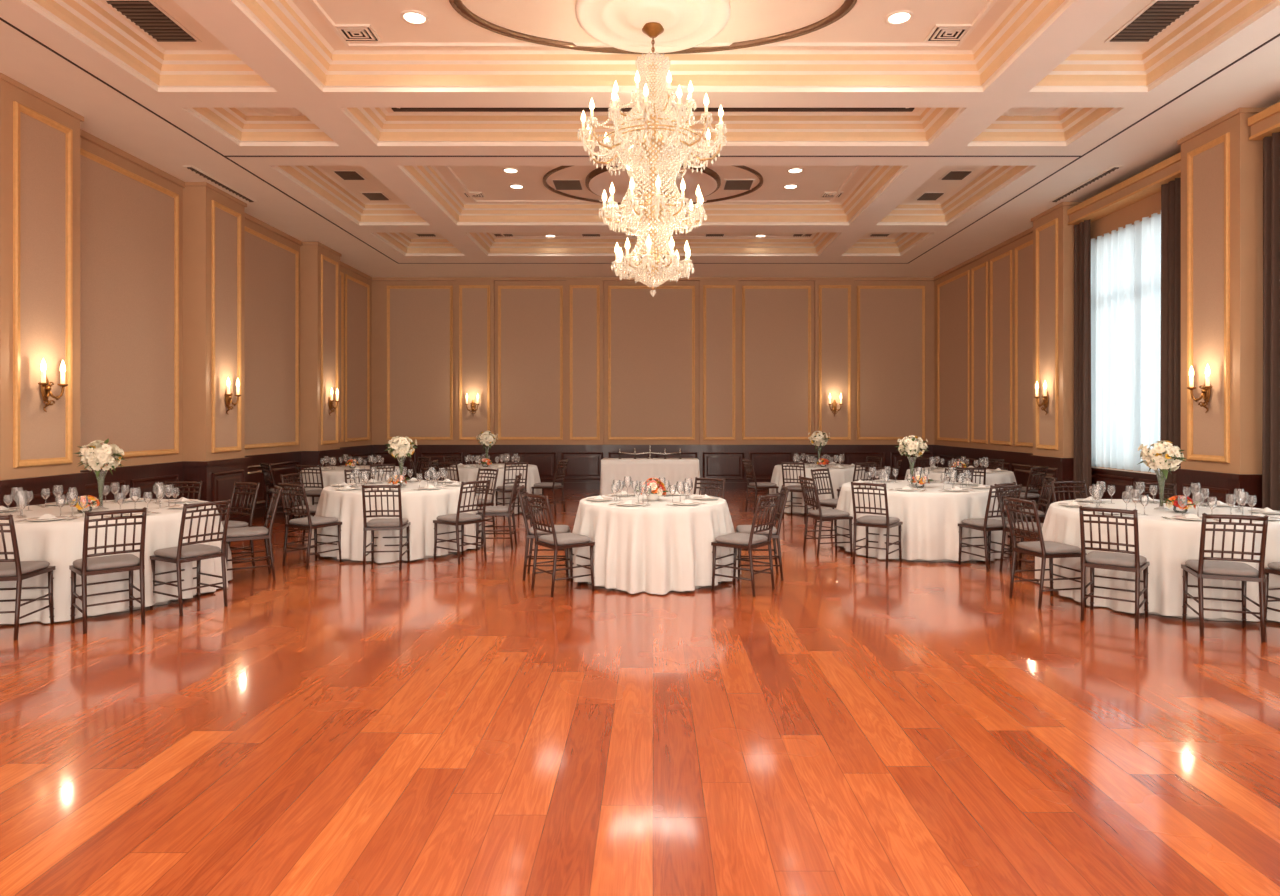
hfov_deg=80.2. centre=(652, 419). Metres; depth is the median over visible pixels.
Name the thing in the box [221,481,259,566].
dining chair
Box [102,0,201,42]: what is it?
ceiling vent
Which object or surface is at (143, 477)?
wainscoting
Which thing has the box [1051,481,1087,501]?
dining chair
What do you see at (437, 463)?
dining chair
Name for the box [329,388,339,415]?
wall sconce
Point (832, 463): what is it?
place settings
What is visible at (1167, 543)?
banquet table
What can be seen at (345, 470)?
dining chair
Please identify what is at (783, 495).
dining chair
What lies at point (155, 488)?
glasses
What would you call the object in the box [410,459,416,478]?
dining chair
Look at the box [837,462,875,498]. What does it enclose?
dining chair
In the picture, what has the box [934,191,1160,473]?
wall
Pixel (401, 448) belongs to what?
flower centerpiece
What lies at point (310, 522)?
dining chair
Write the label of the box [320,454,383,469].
glasses
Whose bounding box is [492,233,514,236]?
ceiling vent
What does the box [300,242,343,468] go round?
pilaster
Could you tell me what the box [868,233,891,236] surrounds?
ceiling vent
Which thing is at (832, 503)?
dining chair
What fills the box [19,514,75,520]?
place settings
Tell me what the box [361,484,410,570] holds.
dining chair
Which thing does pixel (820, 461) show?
flower arrangement
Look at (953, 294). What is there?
wall panels
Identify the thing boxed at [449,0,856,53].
trim
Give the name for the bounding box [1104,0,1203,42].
ceiling vent
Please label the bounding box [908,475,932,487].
flower arrangement
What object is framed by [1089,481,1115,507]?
glasses
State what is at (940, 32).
ceiling vent
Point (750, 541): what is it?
dining chair
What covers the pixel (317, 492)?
dining chair
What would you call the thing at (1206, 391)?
wall sconce
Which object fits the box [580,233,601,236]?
ceiling vent
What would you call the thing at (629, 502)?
place settings
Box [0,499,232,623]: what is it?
banquet table
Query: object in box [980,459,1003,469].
dining chair
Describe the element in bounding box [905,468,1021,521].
banquet table
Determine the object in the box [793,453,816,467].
glasses
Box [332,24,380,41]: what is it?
ceiling vent
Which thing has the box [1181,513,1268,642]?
dining chair
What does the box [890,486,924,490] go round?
place settings
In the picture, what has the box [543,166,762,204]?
trim
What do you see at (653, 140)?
crystal chandelier
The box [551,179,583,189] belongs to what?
ceiling vent
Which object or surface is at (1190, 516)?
place settings
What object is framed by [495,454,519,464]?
glasses
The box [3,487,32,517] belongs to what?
glasses
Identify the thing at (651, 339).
wall panel
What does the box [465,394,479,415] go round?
wall sconce
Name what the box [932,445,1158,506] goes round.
wainscoting
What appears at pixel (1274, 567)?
dining chair
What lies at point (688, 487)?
glasses
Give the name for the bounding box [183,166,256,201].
ceiling vent
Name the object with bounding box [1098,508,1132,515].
place settings
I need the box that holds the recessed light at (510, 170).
[502,167,518,173]
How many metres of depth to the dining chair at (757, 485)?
13.08 m
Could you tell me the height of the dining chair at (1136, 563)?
0.922 m
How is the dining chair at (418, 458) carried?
on the floor
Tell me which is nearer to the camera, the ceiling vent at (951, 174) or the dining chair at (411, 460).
the ceiling vent at (951, 174)
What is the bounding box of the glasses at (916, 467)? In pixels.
[906,467,929,489]
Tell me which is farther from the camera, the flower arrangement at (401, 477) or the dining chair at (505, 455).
the dining chair at (505, 455)
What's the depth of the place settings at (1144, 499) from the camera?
7.64 m
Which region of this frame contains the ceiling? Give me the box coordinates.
[0,0,1279,276]
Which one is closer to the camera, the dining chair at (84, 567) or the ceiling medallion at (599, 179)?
the dining chair at (84, 567)
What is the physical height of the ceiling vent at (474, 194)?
0.021 m
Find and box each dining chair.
[0,514,55,639]
[69,507,146,633]
[150,499,230,615]
[163,481,201,499]
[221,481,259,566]
[225,485,281,580]
[260,463,302,520]
[278,483,341,568]
[280,473,317,543]
[296,465,323,517]
[344,468,373,482]
[350,456,372,465]
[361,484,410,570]
[369,463,394,480]
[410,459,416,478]
[413,457,430,479]
[419,467,446,480]
[426,459,437,479]
[433,479,489,563]
[436,462,474,489]
[443,456,462,467]
[474,468,498,535]
[475,473,521,550]
[495,462,527,518]
[503,455,522,463]
[517,485,570,580]
[526,492,594,596]
[531,459,567,513]
[693,477,724,498]
[711,492,779,596]
[735,485,788,580]
[742,459,778,513]
[781,462,814,518]
[799,476,852,556]
[800,455,817,463]
[811,468,837,536]
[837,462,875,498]
[851,482,902,567]
[865,456,882,480]
[868,467,895,480]
[893,460,901,479]
[911,458,931,467]
[944,468,973,482]
[956,467,985,484]
[958,484,1021,571]
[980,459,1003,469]
[994,482,1042,570]
[1002,466,1047,522]
[1003,496,1086,608]
[1005,476,1056,553]
[1018,487,1037,520]
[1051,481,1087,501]
[1079,506,1149,628]
[1133,482,1176,498]
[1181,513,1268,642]
[1264,562,1279,626]
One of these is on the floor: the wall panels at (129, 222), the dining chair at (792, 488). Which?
the dining chair at (792, 488)
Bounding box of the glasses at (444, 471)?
[349,467,447,488]
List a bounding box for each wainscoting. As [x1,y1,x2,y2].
[80,445,372,518]
[372,445,933,488]
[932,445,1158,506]
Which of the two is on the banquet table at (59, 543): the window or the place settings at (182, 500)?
the place settings at (182, 500)
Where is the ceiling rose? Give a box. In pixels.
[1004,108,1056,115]
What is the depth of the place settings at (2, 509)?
6.80 m
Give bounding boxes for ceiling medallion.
[576,0,729,52]
[585,166,720,203]
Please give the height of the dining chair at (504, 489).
0.922 m
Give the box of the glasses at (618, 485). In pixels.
[611,476,651,503]
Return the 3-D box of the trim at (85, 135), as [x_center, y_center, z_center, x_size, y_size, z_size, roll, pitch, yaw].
[0.000,-3.245,6.775,13.000,0.070,21.550,0,0,0]
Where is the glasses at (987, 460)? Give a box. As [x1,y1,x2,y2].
[929,456,988,470]
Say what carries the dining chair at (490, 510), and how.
on the floor
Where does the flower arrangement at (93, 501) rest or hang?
on the banquet table at (59, 543)
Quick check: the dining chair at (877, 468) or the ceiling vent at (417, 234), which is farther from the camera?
the ceiling vent at (417, 234)
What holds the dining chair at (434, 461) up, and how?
on the floor
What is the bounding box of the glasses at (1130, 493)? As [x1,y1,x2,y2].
[1122,482,1157,514]
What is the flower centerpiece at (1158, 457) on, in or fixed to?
on the banquet table at (1167, 543)
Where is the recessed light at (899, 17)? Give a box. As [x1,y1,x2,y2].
[885,10,912,24]
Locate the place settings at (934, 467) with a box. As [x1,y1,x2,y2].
[915,465,953,472]
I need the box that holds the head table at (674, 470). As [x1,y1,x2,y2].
[600,458,700,494]
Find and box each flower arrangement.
[66,495,99,512]
[344,459,360,467]
[387,475,408,485]
[478,458,491,466]
[636,478,668,500]
[814,458,829,466]
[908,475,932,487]
[950,461,967,468]
[1162,495,1199,512]
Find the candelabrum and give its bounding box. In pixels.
[619,445,680,458]
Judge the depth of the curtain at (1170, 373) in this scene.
9.28 m
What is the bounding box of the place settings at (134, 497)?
[118,496,154,501]
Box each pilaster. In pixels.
[0,73,89,507]
[183,182,250,525]
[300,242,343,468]
[1027,202,1081,521]
[1172,108,1266,508]
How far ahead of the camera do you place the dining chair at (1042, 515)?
9.08 m
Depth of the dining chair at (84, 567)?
5.87 m
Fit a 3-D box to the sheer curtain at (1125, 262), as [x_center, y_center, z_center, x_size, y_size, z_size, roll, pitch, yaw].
[6.495,-0.995,10.225,0.125,3.350,2.150,0,0,0]
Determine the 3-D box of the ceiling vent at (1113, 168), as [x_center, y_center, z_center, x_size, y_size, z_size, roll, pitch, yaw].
[6.000,-3.267,10.600,0.120,0.024,1.600,0,0,0]
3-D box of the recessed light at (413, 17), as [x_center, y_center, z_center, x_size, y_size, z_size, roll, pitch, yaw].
[-2.130,-3.593,6.790,0.240,0.014,0.240,0,0,0]
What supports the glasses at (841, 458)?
on the banquet table at (839, 476)
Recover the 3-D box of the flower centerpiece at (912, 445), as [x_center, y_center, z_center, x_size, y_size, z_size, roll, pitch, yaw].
[3.221,0.505,9.452,0.426,0.629,0.389,0,0,0]
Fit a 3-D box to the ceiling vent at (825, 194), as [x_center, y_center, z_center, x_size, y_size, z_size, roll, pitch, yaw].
[2.850,-3.588,12.100,0.300,0.021,0.240,0,0,0]
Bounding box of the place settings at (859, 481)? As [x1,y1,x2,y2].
[850,478,896,487]
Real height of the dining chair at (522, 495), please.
0.922 m
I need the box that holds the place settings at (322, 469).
[307,464,389,470]
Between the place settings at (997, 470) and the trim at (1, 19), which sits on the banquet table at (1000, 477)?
the place settings at (997, 470)
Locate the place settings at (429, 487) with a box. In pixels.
[407,478,460,489]
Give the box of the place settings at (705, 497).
[666,490,718,505]
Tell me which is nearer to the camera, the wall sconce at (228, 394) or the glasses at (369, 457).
the wall sconce at (228, 394)
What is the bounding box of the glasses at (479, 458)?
[465,453,489,467]
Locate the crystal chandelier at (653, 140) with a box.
[577,22,726,295]
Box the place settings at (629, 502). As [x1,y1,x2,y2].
[587,491,648,506]
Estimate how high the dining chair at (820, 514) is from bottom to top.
0.922 m
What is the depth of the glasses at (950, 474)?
9.26 m
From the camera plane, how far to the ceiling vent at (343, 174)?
11.11 m
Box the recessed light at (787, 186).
[783,184,798,188]
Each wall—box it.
[80,137,371,469]
[372,281,933,444]
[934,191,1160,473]
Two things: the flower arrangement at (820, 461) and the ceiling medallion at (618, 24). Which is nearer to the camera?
the ceiling medallion at (618, 24)
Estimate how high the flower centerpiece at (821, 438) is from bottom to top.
0.634 m
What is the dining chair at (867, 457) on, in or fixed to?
on the floor
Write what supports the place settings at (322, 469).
on the banquet table at (330, 477)
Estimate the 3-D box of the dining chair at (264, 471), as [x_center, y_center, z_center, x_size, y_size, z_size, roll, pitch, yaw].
[-5.916,1.140,12.084,0.430,0.922,0.538,0,0,45]
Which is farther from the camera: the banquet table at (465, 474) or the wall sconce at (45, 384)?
the banquet table at (465, 474)
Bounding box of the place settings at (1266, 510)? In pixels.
[1248,507,1279,520]
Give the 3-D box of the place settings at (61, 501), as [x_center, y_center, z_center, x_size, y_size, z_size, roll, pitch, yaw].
[-5.539,0.793,7.134,0.385,0.048,0.435,0,0,0]
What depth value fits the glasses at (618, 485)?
7.70 m
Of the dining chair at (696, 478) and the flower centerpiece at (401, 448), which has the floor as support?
the dining chair at (696, 478)
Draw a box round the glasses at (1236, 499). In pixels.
[1226,489,1256,514]
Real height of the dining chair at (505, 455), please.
0.922 m
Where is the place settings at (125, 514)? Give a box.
[114,513,141,515]
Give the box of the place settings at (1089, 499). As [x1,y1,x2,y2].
[1058,496,1105,507]
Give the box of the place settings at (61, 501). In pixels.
[45,499,66,504]
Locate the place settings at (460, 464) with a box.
[454,463,531,467]
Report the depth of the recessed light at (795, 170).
10.95 m
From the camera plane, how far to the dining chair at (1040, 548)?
6.59 m
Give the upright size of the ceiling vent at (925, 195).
0.024 m
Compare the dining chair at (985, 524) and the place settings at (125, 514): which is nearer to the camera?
the place settings at (125, 514)
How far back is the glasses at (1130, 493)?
6.75 m
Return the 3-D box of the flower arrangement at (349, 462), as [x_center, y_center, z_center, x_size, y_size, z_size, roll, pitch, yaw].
[-5.117,0.741,12.906,0.252,0.153,0.294,0,0,32]
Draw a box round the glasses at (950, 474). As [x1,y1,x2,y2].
[940,467,971,488]
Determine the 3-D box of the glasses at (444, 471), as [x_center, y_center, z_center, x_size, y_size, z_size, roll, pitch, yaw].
[-3.150,0.711,9.449,1.092,0.215,1.098,0,0,0]
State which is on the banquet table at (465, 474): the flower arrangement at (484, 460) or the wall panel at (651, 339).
the flower arrangement at (484, 460)
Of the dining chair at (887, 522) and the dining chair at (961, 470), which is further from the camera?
the dining chair at (961, 470)
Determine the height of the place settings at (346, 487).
0.048 m
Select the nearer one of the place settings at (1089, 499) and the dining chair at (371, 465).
the place settings at (1089, 499)
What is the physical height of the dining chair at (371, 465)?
0.922 m
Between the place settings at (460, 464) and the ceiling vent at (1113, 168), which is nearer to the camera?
the ceiling vent at (1113, 168)
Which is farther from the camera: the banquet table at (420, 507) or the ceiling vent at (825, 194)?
the ceiling vent at (825, 194)
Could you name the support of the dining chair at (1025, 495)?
on the floor
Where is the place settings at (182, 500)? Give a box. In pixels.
[164,497,197,509]
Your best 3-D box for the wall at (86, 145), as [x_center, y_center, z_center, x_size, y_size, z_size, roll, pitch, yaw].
[-6.600,-0.865,6.775,0.200,4.930,21.550,0,0,0]
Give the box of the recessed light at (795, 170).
[787,167,803,173]
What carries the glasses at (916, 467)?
on the banquet table at (930, 518)
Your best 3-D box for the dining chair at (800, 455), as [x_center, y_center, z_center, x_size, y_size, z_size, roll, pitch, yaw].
[3.049,1.140,14.630,0.430,0.922,0.538,0,0,5]
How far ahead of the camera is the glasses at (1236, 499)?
6.49 m
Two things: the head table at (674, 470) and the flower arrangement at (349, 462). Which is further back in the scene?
the head table at (674, 470)
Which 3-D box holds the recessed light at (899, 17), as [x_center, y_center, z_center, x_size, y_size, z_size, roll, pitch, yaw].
[2.200,-3.593,6.790,0.240,0.014,0.240,0,0,0]
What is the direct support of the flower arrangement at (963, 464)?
on the banquet table at (1000, 477)
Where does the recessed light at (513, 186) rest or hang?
in the ceiling
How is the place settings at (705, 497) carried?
on the banquet table at (659, 547)
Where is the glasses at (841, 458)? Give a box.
[821,454,844,465]
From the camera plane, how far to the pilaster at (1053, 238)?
11.67 m
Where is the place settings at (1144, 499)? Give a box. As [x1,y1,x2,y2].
[1133,496,1159,501]
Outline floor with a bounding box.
[0,489,1279,895]
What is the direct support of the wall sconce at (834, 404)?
attached to the wall at (379, 288)
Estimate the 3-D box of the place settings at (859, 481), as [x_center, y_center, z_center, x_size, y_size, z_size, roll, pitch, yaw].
[2.736,0.793,9.324,0.719,0.048,1.332,0,0,0]
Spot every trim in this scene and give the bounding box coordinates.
[0,18,1279,263]
[80,101,1279,280]
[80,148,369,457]
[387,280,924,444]
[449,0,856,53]
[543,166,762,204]
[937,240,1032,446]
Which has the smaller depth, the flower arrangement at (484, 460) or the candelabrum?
the flower arrangement at (484, 460)
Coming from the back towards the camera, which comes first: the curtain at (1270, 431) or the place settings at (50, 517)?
the curtain at (1270, 431)
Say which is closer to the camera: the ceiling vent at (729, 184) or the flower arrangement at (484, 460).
the ceiling vent at (729, 184)
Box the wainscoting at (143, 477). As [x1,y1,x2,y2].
[80,445,372,518]
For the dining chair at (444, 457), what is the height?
0.922 m
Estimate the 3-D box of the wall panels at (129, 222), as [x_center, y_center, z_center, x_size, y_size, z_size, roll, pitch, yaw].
[-6.483,-1.310,6.875,0.034,3.540,20.950,0,0,0]
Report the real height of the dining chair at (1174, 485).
0.922 m
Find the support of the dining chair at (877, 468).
on the floor
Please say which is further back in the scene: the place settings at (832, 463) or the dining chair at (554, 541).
the place settings at (832, 463)
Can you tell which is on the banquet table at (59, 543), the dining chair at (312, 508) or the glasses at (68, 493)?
the glasses at (68, 493)
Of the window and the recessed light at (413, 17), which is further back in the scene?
the window
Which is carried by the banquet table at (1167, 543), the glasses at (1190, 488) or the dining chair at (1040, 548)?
the glasses at (1190, 488)
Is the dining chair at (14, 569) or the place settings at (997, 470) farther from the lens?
the place settings at (997, 470)
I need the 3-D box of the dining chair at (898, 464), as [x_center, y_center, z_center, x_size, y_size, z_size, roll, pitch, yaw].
[3.978,1.140,13.021,0.538,0.922,0.430,0,0,25]
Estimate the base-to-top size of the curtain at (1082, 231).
4.490 m
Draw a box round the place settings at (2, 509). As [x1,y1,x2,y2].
[0,506,24,515]
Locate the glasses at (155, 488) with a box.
[103,482,178,511]
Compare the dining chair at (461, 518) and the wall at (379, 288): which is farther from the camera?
the wall at (379, 288)
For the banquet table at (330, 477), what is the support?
on the floor
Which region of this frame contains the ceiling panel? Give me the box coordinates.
[249,108,301,115]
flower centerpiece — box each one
[74,438,124,509]
[384,436,416,485]
[476,431,497,465]
[808,431,829,465]
[896,435,928,485]
[1138,440,1187,509]
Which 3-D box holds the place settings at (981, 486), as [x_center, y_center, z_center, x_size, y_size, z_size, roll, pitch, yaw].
[3.552,0.793,8.839,0.812,0.048,1.329,0,0,0]
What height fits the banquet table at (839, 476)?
0.776 m
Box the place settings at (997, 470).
[979,468,1007,472]
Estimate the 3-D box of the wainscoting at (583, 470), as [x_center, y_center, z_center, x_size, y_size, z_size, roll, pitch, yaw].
[0.000,1.085,17.520,13.000,1.030,0.060,0,0,0]
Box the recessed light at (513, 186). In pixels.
[509,184,523,188]
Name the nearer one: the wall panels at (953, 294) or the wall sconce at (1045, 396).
the wall sconce at (1045, 396)
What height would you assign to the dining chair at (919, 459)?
0.922 m
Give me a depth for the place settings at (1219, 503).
7.22 m
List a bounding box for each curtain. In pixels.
[1074,219,1090,499]
[1091,213,1160,472]
[1160,178,1180,500]
[1262,132,1279,510]
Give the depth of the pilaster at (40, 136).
7.61 m
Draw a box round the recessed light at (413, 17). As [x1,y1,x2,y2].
[401,10,428,24]
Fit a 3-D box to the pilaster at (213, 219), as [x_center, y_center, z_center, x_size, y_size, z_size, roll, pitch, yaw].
[-6.310,-0.840,11.000,0.380,4.880,1.120,0,0,0]
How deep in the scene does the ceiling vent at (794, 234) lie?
14.69 m
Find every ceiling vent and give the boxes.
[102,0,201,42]
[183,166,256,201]
[331,170,366,179]
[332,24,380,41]
[360,192,390,199]
[414,233,437,236]
[463,192,484,196]
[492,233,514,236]
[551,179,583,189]
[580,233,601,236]
[704,233,725,236]
[722,179,754,189]
[791,233,813,236]
[821,192,842,196]
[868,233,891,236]
[915,192,945,199]
[925,24,973,41]
[939,170,974,179]
[1049,166,1122,201]
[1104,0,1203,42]
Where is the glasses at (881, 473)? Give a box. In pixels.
[867,466,897,487]
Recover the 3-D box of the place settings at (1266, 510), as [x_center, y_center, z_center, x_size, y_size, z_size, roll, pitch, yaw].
[4.990,0.793,6.247,0.805,0.048,0.864,0,0,0]
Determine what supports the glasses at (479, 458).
on the banquet table at (465, 474)
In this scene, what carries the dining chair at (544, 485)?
on the floor
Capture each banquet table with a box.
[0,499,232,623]
[294,466,404,516]
[310,480,481,562]
[444,464,543,514]
[568,493,740,594]
[769,464,867,513]
[833,480,1007,561]
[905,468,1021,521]
[1035,499,1279,621]
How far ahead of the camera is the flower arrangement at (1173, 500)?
6.69 m
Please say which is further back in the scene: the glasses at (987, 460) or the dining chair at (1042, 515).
the glasses at (987, 460)
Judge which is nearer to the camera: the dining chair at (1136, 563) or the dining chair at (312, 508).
the dining chair at (1136, 563)
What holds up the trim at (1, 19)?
attached to the ceiling
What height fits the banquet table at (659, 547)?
0.776 m
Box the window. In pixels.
[1091,467,1155,474]
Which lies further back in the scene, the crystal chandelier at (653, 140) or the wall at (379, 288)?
the wall at (379, 288)
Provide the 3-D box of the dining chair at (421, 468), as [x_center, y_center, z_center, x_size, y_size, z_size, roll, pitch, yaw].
[-3.150,1.140,10.684,0.430,0.922,0.538,0,0,0]
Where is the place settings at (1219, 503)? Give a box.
[1203,501,1237,507]
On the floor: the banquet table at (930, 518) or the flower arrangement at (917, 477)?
the banquet table at (930, 518)
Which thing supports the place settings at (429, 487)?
on the banquet table at (420, 507)
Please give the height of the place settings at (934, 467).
0.048 m
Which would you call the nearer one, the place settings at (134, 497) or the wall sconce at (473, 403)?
the place settings at (134, 497)
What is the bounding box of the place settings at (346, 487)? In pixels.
[332,479,395,490]
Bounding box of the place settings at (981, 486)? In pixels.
[944,481,989,491]
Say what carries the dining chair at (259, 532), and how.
on the floor
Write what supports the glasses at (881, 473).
on the banquet table at (930, 518)
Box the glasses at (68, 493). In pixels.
[41,485,87,516]
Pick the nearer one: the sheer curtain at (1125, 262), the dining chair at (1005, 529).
the dining chair at (1005, 529)
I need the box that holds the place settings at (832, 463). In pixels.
[780,462,859,467]
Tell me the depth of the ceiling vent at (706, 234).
14.69 m
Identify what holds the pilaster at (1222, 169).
attached to the wall at (1145, 207)
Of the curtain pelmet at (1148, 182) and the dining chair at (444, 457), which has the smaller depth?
the curtain pelmet at (1148, 182)
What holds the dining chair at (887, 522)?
on the floor
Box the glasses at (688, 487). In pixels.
[659,477,692,502]
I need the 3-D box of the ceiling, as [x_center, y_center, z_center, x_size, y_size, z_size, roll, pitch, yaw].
[0.000,-3.580,6.925,13.600,0.600,21.850,0,0,0]
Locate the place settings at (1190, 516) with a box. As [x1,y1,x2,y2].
[1163,513,1201,519]
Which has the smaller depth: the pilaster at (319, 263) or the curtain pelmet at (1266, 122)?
the curtain pelmet at (1266, 122)
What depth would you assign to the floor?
3.90 m
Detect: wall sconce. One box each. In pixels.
[38,358,67,411]
[225,377,240,414]
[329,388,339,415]
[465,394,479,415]
[828,394,842,416]
[1034,381,1047,414]
[1187,364,1212,412]
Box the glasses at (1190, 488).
[1178,483,1216,515]
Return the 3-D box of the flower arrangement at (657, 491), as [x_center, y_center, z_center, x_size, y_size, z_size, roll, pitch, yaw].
[-0.038,0.703,7.755,0.342,0.229,0.357,0,0,-13]
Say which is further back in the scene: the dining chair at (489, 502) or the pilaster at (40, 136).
the dining chair at (489, 502)
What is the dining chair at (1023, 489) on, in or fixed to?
on the floor
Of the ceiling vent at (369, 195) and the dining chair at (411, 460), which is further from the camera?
the dining chair at (411, 460)
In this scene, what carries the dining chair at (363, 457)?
on the floor
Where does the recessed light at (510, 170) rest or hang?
in the ceiling
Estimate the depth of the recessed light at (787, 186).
11.70 m
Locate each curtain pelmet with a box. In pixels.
[1067,152,1180,224]
[1248,102,1279,139]
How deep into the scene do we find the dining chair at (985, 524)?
8.07 m
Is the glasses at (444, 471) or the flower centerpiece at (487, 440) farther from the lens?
the flower centerpiece at (487, 440)
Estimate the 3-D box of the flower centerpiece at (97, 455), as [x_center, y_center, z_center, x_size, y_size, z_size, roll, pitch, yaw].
[-5.050,0.494,6.958,0.416,0.649,0.362,0,0,0]
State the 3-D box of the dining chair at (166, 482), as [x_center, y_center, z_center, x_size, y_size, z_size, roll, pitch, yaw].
[-5.213,1.140,8.239,0.430,0.922,0.538,0,0,-5]
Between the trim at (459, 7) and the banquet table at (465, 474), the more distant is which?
the banquet table at (465, 474)
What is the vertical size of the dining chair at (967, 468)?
0.922 m

